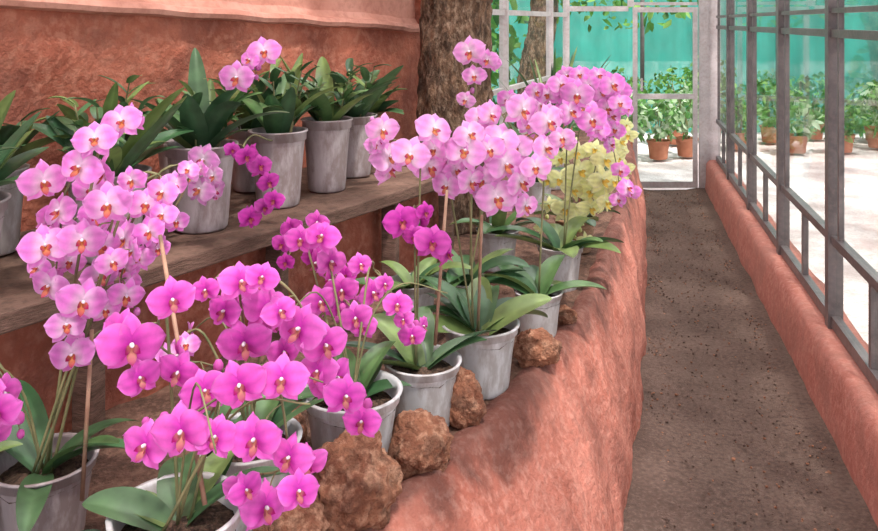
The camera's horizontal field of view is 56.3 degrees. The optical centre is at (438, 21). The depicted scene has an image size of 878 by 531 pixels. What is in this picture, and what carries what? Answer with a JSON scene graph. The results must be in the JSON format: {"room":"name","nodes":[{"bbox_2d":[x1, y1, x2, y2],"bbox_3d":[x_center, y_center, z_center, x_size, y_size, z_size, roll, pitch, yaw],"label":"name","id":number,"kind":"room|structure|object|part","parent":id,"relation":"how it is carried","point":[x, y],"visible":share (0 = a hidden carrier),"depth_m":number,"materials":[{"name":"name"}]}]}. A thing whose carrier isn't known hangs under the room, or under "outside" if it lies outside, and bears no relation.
{"room":"greenhouse","nodes":[
{"label":"greenhouse","id":0,"kind":"room"},
{"bbox_2d":[0,0,421,231],"bbox_3d":[-1.447,0.000,2.667,0.261,2.500,4.781,0,0,32],"label":"wall","id":1,"kind":"structure","parent":0,"point":[44,55],"depth_m":3.04,"materials":[{"name":"red paint"}]},
{"bbox_2d":[0,0,419,33],"bbox_3d":[-1.353,-0.593,2.610,0.085,1.314,4.781,0,0,32],"label":"wall ledge","id":2,"kind":"object","parent":1,"relation":"attached to","point":[390,15],"visible":0.97,"depth_m":3.58,"materials":[{"name":"red paint"}]},
{"bbox_2d":[0,171,456,437],"bbox_3d":[-1.033,0.864,1.985,2.301,0.411,3.559,0,0,0],"label":"wooden shelf","id":3,"kind":"object","parent":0,"point":[21,306],"depth_m":2.50,"materials":[{"name":"brown wood"}]},
{"bbox_2d":[355,140,646,530],"bbox_3d":[0.312,1.350,3.291,1.385,0.641,9.980,0,0,25],"label":"wall","id":4,"kind":"structure","parent":0,"point":[553,451],"depth_m":2.39,"materials":[{"name":"paint"}]},
{"bbox_2d":[69,130,622,530],"bbox_3d":[-0.331,1.058,3.223,1.787,0.029,10.511,0,0,28],"label":"soil bed","id":5,"kind":"object","parent":4,"relation":"on","point":[113,467],"visible":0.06,"depth_m":2.33,"materials":[{"name":"brown soil"}]},
{"bbox_2d":[0,371,24,451],"bbox_3d":[-0.907,0.830,1.572,0.441,0.446,0.276,0,0,19],"label":"orchid","id":6,"kind":"object","parent":5,"relation":"on","point":[11,414],"visible":1,"depth_m":1.48,"materials":[{"name":"plant"}]},
{"bbox_2d":[0,102,208,530],"bbox_3d":[-0.748,0.608,1.660,0.553,0.890,0.366,0,0,28],"label":"orchid","id":7,"kind":"object","parent":5,"relation":"on","point":[45,480],"visible":1,"depth_m":1.61,"materials":[{"name":"plant"}]},
{"bbox_3d":[-0.800,0.968,1.660,0.209,0.170,0.209,0,0,0],"label":"plastic pot","id":8,"kind":"part","parent":7,"relation":"part of","materials":[{"name":"grey plastic"}]},
{"bbox_2d":[82,234,327,530],"bbox_3d":[-0.397,0.734,1.451,0.427,0.638,0.326,0,0,37],"label":"orchid","id":9,"kind":"object","parent":5,"relation":"on","point":[191,491],"visible":1,"depth_m":1.41,"materials":[{"name":"plant"}]},
{"bbox_3d":[-0.460,0.953,1.440,0.234,0.200,0.234,0,0,0],"label":"plastic pot","id":10,"kind":"part","parent":9,"relation":"part of","materials":[{"name":"white plastic"}]},
{"bbox_2d":[0,165,437,432],"bbox_3d":[-1.294,0.877,2.127,0.570,0.426,4.021,0,0,32],"label":"shelf tier","id":11,"kind":"object","parent":5,"relation":"on","point":[24,351],"visible":0.1,"depth_m":2.50,"materials":[{"name":"brown wood"}]},
{"bbox_2d":[0,90,48,240],"bbox_3d":[-1.144,0.411,1.945,0.398,0.498,0.521,0,0,0],"label":"orchid","id":12,"kind":"object","parent":11,"relation":"on","point":[8,165],"visible":0.93,"depth_m":2.06,"materials":[{"name":"plant"}]},
{"bbox_3d":[-1.159,0.542,1.956,0.247,0.235,0.247,0,0,0],"label":"plastic pot","id":13,"kind":"part","parent":12,"relation":"part of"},
{"bbox_2d":[0,108,73,255],"bbox_3d":[-1.269,0.441,2.304,0.416,0.439,0.370,0,0,35],"label":"orchid","id":14,"kind":"object","parent":11,"relation":"on","point":[10,235],"visible":0.48,"depth_m":2.33,"materials":[{"name":"plant"}]},
{"bbox_3d":[-1.287,0.540,2.358,0.199,0.240,0.199,0,0,0],"label":"plastic pot","id":15,"kind":"part","parent":14,"relation":"part of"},
{"bbox_2d":[32,75,151,140],"bbox_3d":[-1.068,0.414,2.621,0.382,0.492,0.372,0,0,0],"label":"orchid","id":16,"kind":"object","parent":11,"relation":"on","point":[111,101],"visible":0.22,"depth_m":2.62,"materials":[{"name":"plant"}]},
{"bbox_2d":[32,87,192,263],"bbox_3d":[-0.932,0.419,2.331,0.470,0.481,0.414,0,0,0],"label":"orchid","id":17,"kind":"object","parent":11,"relation":"on","point":[140,147],"visible":0.48,"depth_m":2.29,"materials":[{"name":"plant"}]},
{"bbox_3d":[-0.936,0.540,2.318,0.236,0.240,0.236,0,0,0],"label":"plastic pot","id":18,"kind":"part","parent":17,"relation":"part of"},
{"bbox_2d":[142,87,251,176],"bbox_3d":[-0.871,0.432,2.881,0.338,0.456,0.320,0,0,18],"label":"orchid","id":19,"kind":"object","parent":11,"relation":"on","point":[163,162],"visible":0.09,"depth_m":2.89,"materials":[{"name":"plastic"}]},
{"bbox_3d":[-0.921,0.540,2.955,0.199,0.240,0.199,0,0,0],"label":"plastic pot","id":20,"kind":"part","parent":19,"relation":"part of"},
{"bbox_2d":[131,36,289,233],"bbox_3d":[-0.717,0.351,2.546,0.464,0.618,0.534,0,0,-29],"label":"orchid","id":21,"kind":"object","parent":11,"relation":"on","point":[206,200],"visible":0.91,"depth_m":2.55,"materials":[{"name":"plant"}]},
{"bbox_3d":[-0.765,0.525,2.635,0.234,0.270,0.234,0,0,0],"label":"plastic pot","id":22,"kind":"part","parent":21,"relation":"part of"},
{"bbox_2d":[207,66,281,191],"bbox_3d":[-0.724,0.421,3.212,0.352,0.478,0.406,0,0,-20],"label":"orchid","id":23,"kind":"object","parent":11,"relation":"on","point":[242,181],"visible":0.27,"depth_m":3.17,"materials":[{"name":"plant"}]},
{"bbox_3d":[-0.742,0.540,3.244,0.199,0.240,0.199,0,0,0],"label":"plastic pot","id":24,"kind":"part","parent":23,"relation":"part of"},
{"bbox_2d":[223,53,341,227],"bbox_3d":[-0.514,0.389,2.802,0.387,0.542,0.852,0,0,-11],"label":"orchid","id":25,"kind":"object","parent":11,"relation":"on","point":[274,157],"visible":0.99,"depth_m":2.89,"materials":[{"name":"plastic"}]},
{"bbox_3d":[-0.583,0.525,2.970,0.215,0.270,0.215,0,0,0],"label":"plastic pot","id":26,"kind":"part","parent":25,"relation":"part of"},
{"bbox_2d":[265,56,398,192],"bbox_3d":[-0.460,0.395,3.206,0.486,0.529,0.408,0,0,37],"label":"orchid","id":27,"kind":"object","parent":11,"relation":"on","point":[327,140],"visible":0.85,"depth_m":3.17,"materials":[{"name":"plastic"}]},
{"bbox_3d":[-0.442,0.520,3.236,0.205,0.280,0.205,0,0,0],"label":"plastic pot","id":28,"kind":"part","parent":27,"relation":"part of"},
{"bbox_2d":[300,58,402,177],"bbox_3d":[-0.395,0.411,3.511,0.492,0.498,0.412,0,0,-19],"label":"orchid","id":29,"kind":"object","parent":11,"relation":"on","point":[358,165],"visible":0.57,"depth_m":3.47,"materials":[{"name":"plant"}]},
{"bbox_3d":[-0.370,0.530,3.544,0.209,0.260,0.209,0,0,0],"label":"plastic pot","id":30,"kind":"part","parent":29,"relation":"part of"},
{"bbox_2d":[346,63,404,164],"bbox_3d":[-0.313,0.421,3.764,0.336,0.479,0.379,0,0,0],"label":"orchid","id":31,"kind":"object","parent":11,"relation":"on","point":[380,106],"visible":0.15,"depth_m":3.72,"materials":[{"name":"plant"}]},
{"bbox_2d":[155,261,381,530],"bbox_3d":[-0.353,0.755,1.717,0.486,0.597,0.428,0,0,0],"label":"orchid","id":32,"kind":"object","parent":5,"relation":"on","point":[250,289],"visible":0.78,"depth_m":1.58,"materials":[{"name":"plant"}]},
{"bbox_3d":[-0.400,0.961,1.720,0.226,0.185,0.226,0,0,0],"label":"plastic pot","id":33,"kind":"part","parent":32,"relation":"part of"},
{"bbox_2d":[252,493,330,530],"bbox_3d":[-0.300,0.990,1.639,0.172,0.125,0.136,0,0,31],"label":"rock","id":34,"kind":"object","parent":5,"relation":"on","point":[312,518],"visible":0.42,"depth_m":1.59,"materials":[{"name":"brown stone"}]},
{"bbox_2d":[292,409,306,442],"bbox_3d":[-0.379,1.012,2.043,0.104,0.080,0.121,0,0,3],"label":"rock","id":35,"kind":"object","parent":5,"relation":"on","point":[300,418],"visible":0.17,"depth_m":2.04,"materials":[{"name":"brown stone"}]},
{"bbox_2d":[314,429,402,530],"bbox_3d":[-0.179,0.954,1.738,0.194,0.200,0.231,0,0,16],"label":"rock","id":36,"kind":"object","parent":5,"relation":"on","point":[359,482],"visible":0.8,"depth_m":1.68,"materials":[{"name":"brown stone"}]},
{"bbox_2d":[272,210,447,452],"bbox_3d":[-0.195,0.757,2.029,0.409,0.592,0.426,0,0,-16],"label":"orchid","id":37,"kind":"object","parent":5,"relation":"on","point":[318,241],"visible":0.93,"depth_m":2.01,"materials":[{"name":"plant"}]},
{"bbox_3d":[-0.205,0.958,1.930,0.240,0.190,0.240,0,0,0],"label":"plastic pot","id":38,"kind":"part","parent":37,"relation":"part of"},
{"bbox_2d":[355,257,470,313],"bbox_3d":[-0.095,0.934,2.769,0.421,0.237,0.360,0,0,0],"label":"orchid","id":39,"kind":"object","parent":5,"relation":"on","point":[428,266],"visible":0.51,"depth_m":2.79,"materials":[{"name":"plant"}]},
{"bbox_3d":[-0.090,0.968,2.800,0.178,0.170,0.178,0,0,0],"label":"plastic pot","id":40,"kind":"part","parent":39,"relation":"part of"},
{"bbox_2d":[388,408,453,479],"bbox_3d":[-0.050,0.989,1.940,0.183,0.128,0.151,0,0,-43],"label":"rock","id":41,"kind":"object","parent":5,"relation":"on","point":[421,441],"visible":0.92,"depth_m":1.90,"materials":[{"name":"brown stone"}]},
{"bbox_2d":[346,113,496,426],"bbox_3d":[-0.062,0.643,2.164,0.311,0.819,0.389,0,0,26],"label":"orchid","id":42,"kind":"object","parent":5,"relation":"on","point":[431,368],"visible":0.95,"depth_m":2.13,"materials":[{"name":"plant"}]},
{"bbox_3d":[-0.044,0.968,2.150,0.209,0.170,0.209,0,0,0],"label":"plastic pot","id":43,"kind":"part","parent":42,"relation":"part of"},
{"bbox_2d":[416,0,493,234],"bbox_3d":[0.080,-0.115,4.267,0.417,2.330,0.453,0,0,0],"label":"trunk","id":44,"kind":"object","parent":5,"relation":"on","point":[443,24],"visible":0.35,"depth_m":4.10,"materials":[{"name":"brown plant"}]},
{"bbox_2d":[449,366,486,428],"bbox_3d":[0.065,0.980,2.154,0.129,0.147,0.107,0,0,42],"label":"rock","id":45,"kind":"object","parent":5,"relation":"on","point":[468,407],"visible":0.74,"depth_m":2.11,"materials":[{"name":"brown stone"}]},
{"bbox_2d":[411,90,576,399],"bbox_3d":[0.130,0.623,2.357,0.522,0.860,0.427,0,0,0],"label":"orchid","id":46,"kind":"object","parent":5,"relation":"on","point":[503,153],"visible":0.96,"depth_m":2.28,"materials":[{"name":"plant"}]},
{"bbox_3d":[0.118,0.958,2.360,0.230,0.190,0.230,0,0,0],"label":"plastic pot","id":47,"kind":"part","parent":46,"relation":"part of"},
{"bbox_2d":[450,203,545,271],"bbox_3d":[0.255,0.893,3.528,0.431,0.319,0.416,0,0,-40],"label":"orchid","id":48,"kind":"object","parent":5,"relation":"on","point":[490,243],"visible":0.48,"depth_m":3.44,"materials":[{"name":"plant"}]},
{"bbox_3d":[0.250,0.968,3.500,0.188,0.170,0.188,0,0,0],"label":"plastic pot","id":49,"kind":"part","parent":48,"relation":"part of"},
{"bbox_2d":[401,35,597,288],"bbox_3d":[0.190,0.549,2.923,0.643,1.007,0.392,0,0,-23],"label":"orchid","id":50,"kind":"object","parent":5,"relation":"on","point":[471,49],"visible":0.59,"depth_m":2.86,"materials":[{"name":"plant"}]},
{"bbox_3d":[0.100,0.973,2.850,0.167,0.160,0.167,0,0,0],"label":"plastic pot","id":51,"kind":"part","parent":50,"relation":"part of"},
{"bbox_2d":[512,327,562,367],"bbox_3d":[0.298,1.000,2.531,0.157,0.104,0.132,0,0,-12],"label":"rock","id":52,"kind":"object","parent":5,"relation":"on","point":[537,347],"visible":0.98,"depth_m":2.49,"materials":[{"name":"brown stone"}]},
{"bbox_2d":[504,122,579,211],"bbox_3d":[0.548,0.808,4.550,0.464,0.490,0.424,0,0,17],"label":"orchid","id":53,"kind":"object","parent":5,"relation":"on","point":[535,190],"visible":0.17,"depth_m":4.53,"materials":[{"name":"plant"}]},
{"bbox_3d":[0.550,0.968,4.600,0.188,0.170,0.188,0,0,0],"label":"plastic pot","id":54,"kind":"part","parent":53,"relation":"part of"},
{"bbox_2d":[481,72,611,336],"bbox_3d":[0.367,0.609,2.819,0.447,0.887,0.303,0,0,19],"label":"orchid","id":55,"kind":"object","parent":5,"relation":"on","point":[574,95],"visible":0.78,"depth_m":2.72,"materials":[{"name":"plant"}]},
{"bbox_3d":[0.335,0.978,2.760,0.167,0.150,0.167,0,0,0],"label":"plastic pot","id":56,"kind":"part","parent":55,"relation":"part of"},
{"bbox_2d":[506,48,610,189],"bbox_3d":[0.728,0.603,5.207,0.764,0.900,0.699,0,0,0],"label":"orchid","id":57,"kind":"object","parent":5,"relation":"on","point":[553,69],"visible":0.22,"depth_m":5.11,"materials":[{"name":"plant"}]},
{"bbox_3d":[0.720,0.968,5.200,0.188,0.170,0.188,0,0,0],"label":"plastic pot","id":58,"kind":"part","parent":57,"relation":"part of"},
{"bbox_2d":[484,65,641,292],"bbox_3d":[0.517,0.613,3.283,0.520,0.880,0.484,0,0,-44],"label":"orchid","id":59,"kind":"object","parent":5,"relation":"on","point":[612,92],"visible":0.81,"depth_m":3.23,"materials":[{"name":"plant"}]},
{"bbox_3d":[0.480,0.968,3.250,0.188,0.170,0.188,0,0,0],"label":"plastic pot","id":60,"kind":"part","parent":59,"relation":"part of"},
{"bbox_2d":[558,304,577,324],"bbox_3d":[0.439,1.021,2.866,0.090,0.060,0.091,0,0,19],"label":"rock","id":61,"kind":"object","parent":5,"relation":"on","point":[566,315],"visible":0.69,"depth_m":2.83,"materials":[{"name":"brown stone"}]},
{"bbox_2d":[533,125,638,253],"bbox_3d":[0.643,0.751,3.670,0.458,0.604,0.558,0,0,0],"label":"orchid","id":62,"kind":"object","parent":5,"relation":"on","point":[587,185],"visible":0.66,"depth_m":3.48,"materials":[{"name":"yellow plant"}]},
{"bbox_3d":[0.627,0.976,3.780,0.196,0.154,0.196,0,0,0],"label":"cane basket pot","id":63,"kind":"part","parent":62,"relation":"part of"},
{"bbox_2d":[552,111,633,201],"bbox_3d":[0.899,0.754,4.733,0.320,0.598,0.448,0,0,-27],"label":"orchid","id":64,"kind":"object","parent":5,"relation":"on","point":[624,122],"visible":0.19,"depth_m":4.60,"materials":[{"name":"yellow plant"}]},
{"bbox_2d":[525,125,571,142],"bbox_3d":[0.605,1.280,6.383,0.130,0.750,3.576,0,0,21],"label":"wall","id":65,"kind":"structure","parent":0,"point":[535,136],"depth_m":6.65,"materials":[{"name":"red paint"}]},
{"bbox_2d":[492,9,504,95],"bbox_3d":[0.196,-0.140,5.360,0.071,2.120,1.442,0,0,21],"label":"frame","id":66,"kind":"object","parent":65,"relation":"on","point":[495,11],"visible":0.15,"depth_m":5.86,"materials":[{"name":"metal"}]},
{"bbox_2d":[499,0,550,134],"bbox_3d":[0.722,-0.140,6.700,0.070,2.120,1.457,0,0,20],"label":"frame","id":67,"kind":"object","parent":65,"relation":"on","point":[503,4],"visible":0.53,"depth_m":6.02,"materials":[{"name":"metal"}]},
{"bbox_2d":[546,0,567,102],"bbox_3d":[1.107,-0.140,7.700,0.069,2.120,0.706,0,0,20],"label":"frame","id":68,"kind":"object","parent":65,"relation":"on","point":[549,3],"visible":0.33,"depth_m":7.37,"materials":[{"name":"metal"}]},
{"bbox_2d":[563,0,627,67],"bbox_3d":[1.534,0.225,8.050,0.642,2.850,0.074,0,0,0],"label":"frame","id":69,"kind":"object","parent":65,"relation":"attached to","point":[567,8],"visible":0.35,"depth_m":8.02,"materials":[{"name":"metal"}]},
{"bbox_2d":[627,0,696,6],"bbox_3d":[2.192,-0.675,8.062,0.687,1.050,0.074,0,0,0],"label":"frame","id":70,"kind":"object","parent":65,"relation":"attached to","point":[630,3],"visible":1,"depth_m":8.04,"materials":[{"name":"metal"}]},
{"bbox_2d":[623,188,877,530],"bbox_3d":[1.137,1.641,3.194,2.038,0.043,10.140,0,0,20],"label":"path","id":71,"kind":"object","parent":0,"point":[649,496],"visible":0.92,"depth_m":3.45,"materials":[{"name":"brown soil"}]},
{"bbox_2d":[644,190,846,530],"bbox_3d":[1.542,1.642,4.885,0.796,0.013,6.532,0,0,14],"label":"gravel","id":72,"kind":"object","parent":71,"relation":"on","point":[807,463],"visible":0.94,"depth_m":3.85,"materials":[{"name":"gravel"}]},
{"bbox_2d":[637,132,877,343],"bbox_3d":[2.500,1.680,12.500,55.000,0.001,45.000,0,0,0],"label":"ground","id":73,"kind":"structure","parent":0,"point":[807,170],"depth_m":8.18,"materials":[{"name":"white concrete"}]},
{"bbox_2d":[491,0,562,124],"bbox_3d":[-0.075,-0.263,10.521,3.775,4.072,2.538,0,0,0],"label":"shade tree","id":74,"kind":"object","parent":73,"relation":"on","point":[514,43],"visible":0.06,"depth_m":10.04,"materials":[{"name":"green plant"}]},
{"bbox_2d":[557,102,580,130],"bbox_3d":[1.410,1.216,9.108,0.627,0.869,0.614,0,0,0],"label":"potted shrub","id":75,"kind":"object","parent":73,"relation":"on","point":[575,127],"visible":0.04,"depth_m":8.86,"materials":[{"name":"green plant"}]},
{"bbox_2d":[514,0,697,128],"bbox_3d":[1.615,-0.588,9.916,3.487,4.676,2.015,0,0,0],"label":"shade tree","id":76,"kind":"object","parent":73,"relation":"on","point":[535,40],"visible":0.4,"depth_m":9.47,"materials":[{"name":"green plant"}]},
{"bbox_2d":[610,66,649,117],"bbox_3d":[2.404,1.113,10.779,0.748,1.074,0.767,0,0,0],"label":"potted shrub","id":77,"kind":"object","parent":73,"relation":"on","point":[620,70],"visible":0.12,"depth_m":10.75,"materials":[{"name":"green plant"}]},
{"bbox_2d":[621,83,656,148],"bbox_3d":[2.204,1.186,9.685,0.687,0.928,0.719,0,0,-28],"label":"potted shrub","id":78,"kind":"object","parent":73,"relation":"on","point":[644,118],"visible":0.13,"depth_m":9.67,"materials":[{"name":"green plant"}]},
{"bbox_2d":[637,93,687,159],"bbox_3d":[2.645,1.256,9.907,0.591,0.789,0.636,0,0,-36],"label":"potted shrub","id":79,"kind":"object","parent":73,"relation":"on","point":[658,146],"visible":0.91,"depth_m":9.80,"materials":[{"name":"green plant"}]},
{"bbox_2d":[646,138,670,159],"bbox_3d":[2.650,1.538,9.900,0.293,0.224,0.293,0,0,0],"label":"clay pot","id":80,"kind":"object","parent":79,"relation":"on","point":[658,148],"depth_m":9.81,"materials":[{"name":"ceramic"}]},
{"bbox_2d":[647,66,692,144],"bbox_3d":[3.195,1.110,11.101,0.777,1.080,0.728,0,0,-28],"label":"potted shrub","id":81,"kind":"object","parent":73,"relation":"on","point":[686,70],"visible":0.3,"depth_m":11.07,"materials":[{"name":"green plant"}]},
{"bbox_2d":[667,130,684,144],"bbox_3d":[3.200,1.538,11.100,0.293,0.224,0.293,0,0,0],"label":"clay pot","id":82,"kind":"object","parent":81,"relation":"on","point":[675,133],"depth_m":11.00,"materials":[{"name":"ceramic"}]},
{"bbox_2d":[662,83,692,156],"bbox_3d":[3.055,1.198,10.123,0.626,0.903,0.644,0,0,0],"label":"potted shrub","id":83,"kind":"object","parent":73,"relation":"on","point":[684,143],"visible":0.48,"depth_m":10.02,"materials":[{"name":"green plant"}]},
{"bbox_2d":[675,136,692,156],"bbox_3d":[3.050,1.538,10.100,0.293,0.224,0.293,0,0,0],"label":"clay pot","id":84,"kind":"object","parent":83,"relation":"on","point":[684,148],"depth_m":10.00,"materials":[{"name":"ceramic"}]},
{"bbox_2d":[491,0,877,135],"bbox_3d":[4.000,-0.035,12.177,18.072,3.430,0.225,0,0,0],"label":"netting","id":85,"kind":"object","parent":73,"relation":"on","point":[660,49],"visible":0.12,"depth_m":12.21,"materials":[{"name":"fabric"}]},
{"bbox_2d":[681,60,745,137],"bbox_3d":[3.782,1.023,11.397,0.765,1.254,0.871,0,0,-31],"label":"potted shrub","id":86,"kind":"object","parent":73,"relation":"on","point":[722,77],"visible":0.13,"depth_m":11.32,"materials":[{"name":"green plant"}]},
{"bbox_2d":[720,97,768,149],"bbox_3d":[3.900,1.310,10.680,0.600,0.681,0.632,0,0,-22],"label":"potted shrub","id":87,"kind":"object","parent":73,"relation":"on","point":[740,107],"visible":0.48,"depth_m":10.57,"materials":[{"name":"green plant"}]},
{"bbox_2d":[735,131,745,149],"bbox_3d":[3.900,1.538,10.662,0.293,0.224,0.293,0,0,0],"label":"clay pot","id":88,"kind":"object","parent":87,"relation":"on","point":[741,134],"depth_m":10.54,"materials":[{"name":"ceramic"}]},
{"bbox_2d":[740,70,802,142],"bbox_3d":[4.538,1.156,11.266,0.796,0.988,0.778,0,0,28],"label":"potted shrub","id":89,"kind":"object","parent":73,"relation":"on","point":[768,135],"visible":0.45,"depth_m":11.19,"materials":[{"name":"green plant"}]},
{"bbox_2d":[759,125,775,142],"bbox_3d":[4.550,1.538,11.263,0.293,0.224,0.293,0,0,0],"label":"clay pot","id":90,"kind":"object","parent":89,"relation":"on","point":[768,135],"depth_m":11.17,"materials":[{"name":"ceramic"}]},
{"bbox_2d":[705,159,877,526],"bbox_3d":[1.710,1.513,3.430,0.267,0.335,9.539,0,0,12],"label":"wall","id":91,"kind":"structure","parent":73,"relation":"on","point":[844,398],"depth_m":3.67,"materials":[{"name":"paint"}]},
{"bbox_2d":[633,7,697,187],"bbox_3d":[2.220,0.740,8.027,0.644,1.770,0.099,0,0,0],"label":"door","id":92,"kind":"structure","parent":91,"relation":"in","point":[646,184],"depth_m":8.03,"materials":[{"name":"metal"}]},
{"bbox_2d":[698,0,719,187],"bbox_3d":[2.657,0.235,8.060,0.214,2.870,0.078,0,0,0],"label":"door frame","id":93,"kind":"structure","parent":91,"relation":"attached to","point":[708,130],"depth_m":8.03,"materials":[{"name":"metal"}]},
{"bbox_2d":[716,0,734,179],"bbox_3d":[2.604,0.085,7.493,0.062,2.570,0.948,0,0,12],"label":"frame","id":94,"kind":"object","parent":91,"relation":"on","point":[729,166],"visible":0.83,"depth_m":7.04,"materials":[{"name":"paint"}]},
{"bbox_2d":[728,0,756,209],"bbox_3d":[2.376,0.085,6.463,0.062,2.570,1.173,0,0,12],"label":"frame","id":95,"kind":"object","parent":91,"relation":"on","point":[748,195],"visible":0.81,"depth_m":5.90,"materials":[{"name":"paint"}]},
{"bbox_2d":[749,0,789,254],"bbox_3d":[2.125,0.085,5.323,0.062,2.570,1.173,0,0,12],"label":"frame","id":96,"kind":"object","parent":91,"relation":"on","point":[780,236],"visible":0.81,"depth_m":4.78,"materials":[{"name":"paint"}]},
{"bbox_2d":[781,0,842,328],"bbox_3d":[1.873,0.085,4.183,0.062,2.570,1.173,0,0,12],"label":"frame","id":97,"kind":"object","parent":91,"relation":"on","point":[830,304],"visible":0.81,"depth_m":3.66,"materials":[{"name":"paint"}]},
{"bbox_2d":[831,0,877,393],"bbox_3d":[1.621,0.085,3.043,0.062,2.570,1.173,0,0,12],"label":"frame","id":98,"kind":"object","parent":91,"relation":"on","point":[867,363],"visible":1,"depth_m":3.38,"materials":[{"name":"paint"}]},
{"bbox_2d":[767,99,823,153],"bbox_3d":[4.521,1.313,10.366,0.649,0.674,0.624,0,0,0],"label":"potted shrub","id":99,"kind":"object","parent":73,"relation":"on","point":[799,139],"visible":0.78,"depth_m":10.25,"materials":[{"name":"green plant"}]},
{"bbox_2d":[790,133,807,153],"bbox_3d":[4.520,1.538,10.363,0.293,0.224,0.293,0,0,0],"label":"clay pot","id":100,"kind":"object","parent":99,"relation":"on","point":[798,141],"depth_m":10.26,"materials":[{"name":"ceramic"}]},
{"bbox_2d":[790,72,824,139],"bbox_3d":[5.294,1.171,11.588,0.798,0.957,0.839,0,0,0],"label":"potted shrub","id":101,"kind":"object","parent":73,"relation":"on","point":[804,86],"visible":0.4,"depth_m":11.50,"materials":[{"name":"green plant"}]},
{"bbox_2d":[804,123,824,139],"bbox_3d":[5.300,1.538,11.587,0.293,0.224,0.293,0,0,0],"label":"clay pot","id":102,"kind":"object","parent":101,"relation":"on","point":[819,136],"depth_m":11.48,"materials":[{"name":"ceramic"}]},
{"bbox_2d":[815,104,871,152],"bbox_3d":[5.140,1.346,10.422,0.634,0.609,0.660,0,0,0],"label":"potted shrub","id":103,"kind":"object","parent":73,"relation":"on","point":[849,138],"visible":0.48,"depth_m":10.31,"materials":[{"name":"green plant"}]},
{"bbox_2d":[844,134,855,152],"bbox_3d":[5.140,1.538,10.431,0.293,0.224,0.293,0,0,0],"label":"clay pot","id":104,"kind":"object","parent":103,"relation":"on","point":[848,146],"depth_m":10.32,"materials":[{"name":"ceramic"}]},
{"bbox_2d":[844,79,877,139],"bbox_3d":[6.080,1.223,11.409,0.893,0.854,0.795,0,0,0],"label":"potted shrub","id":105,"kind":"object","parent":73,"relation":"on","point":[857,85],"visible":0.31,"depth_m":11.44,"materials":[{"name":"green plant"}]},
{"bbox_2d":[864,125,874,139],"bbox_3d":[6.050,1.538,11.398,0.293,0.224,0.293,0,0,0],"label":"clay pot","id":106,"kind":"object","parent":105,"relation":"on","point":[865,127],"depth_m":11.37,"materials":[{"name":"ceramic"}]},
{"bbox_2d":[854,82,877,148],"bbox_3d":[5.747,1.218,10.772,0.666,0.864,0.609,0,0,42],"label":"potted shrub","id":107,"kind":"object","parent":73,"relation":"on","point":[871,102],"visible":0.86,"depth_m":10.75,"materials":[{"name":"green plant"}]},
{"bbox_2d":[865,129,877,148],"bbox_3d":[5.760,1.538,10.778,0.293,0.224,0.293,0,0,0],"label":"clay pot","id":108,"kind":"object","parent":107,"relation":"on","point":[872,135],"depth_m":10.71,"materials":[{"name":"ceramic"}]}
]}

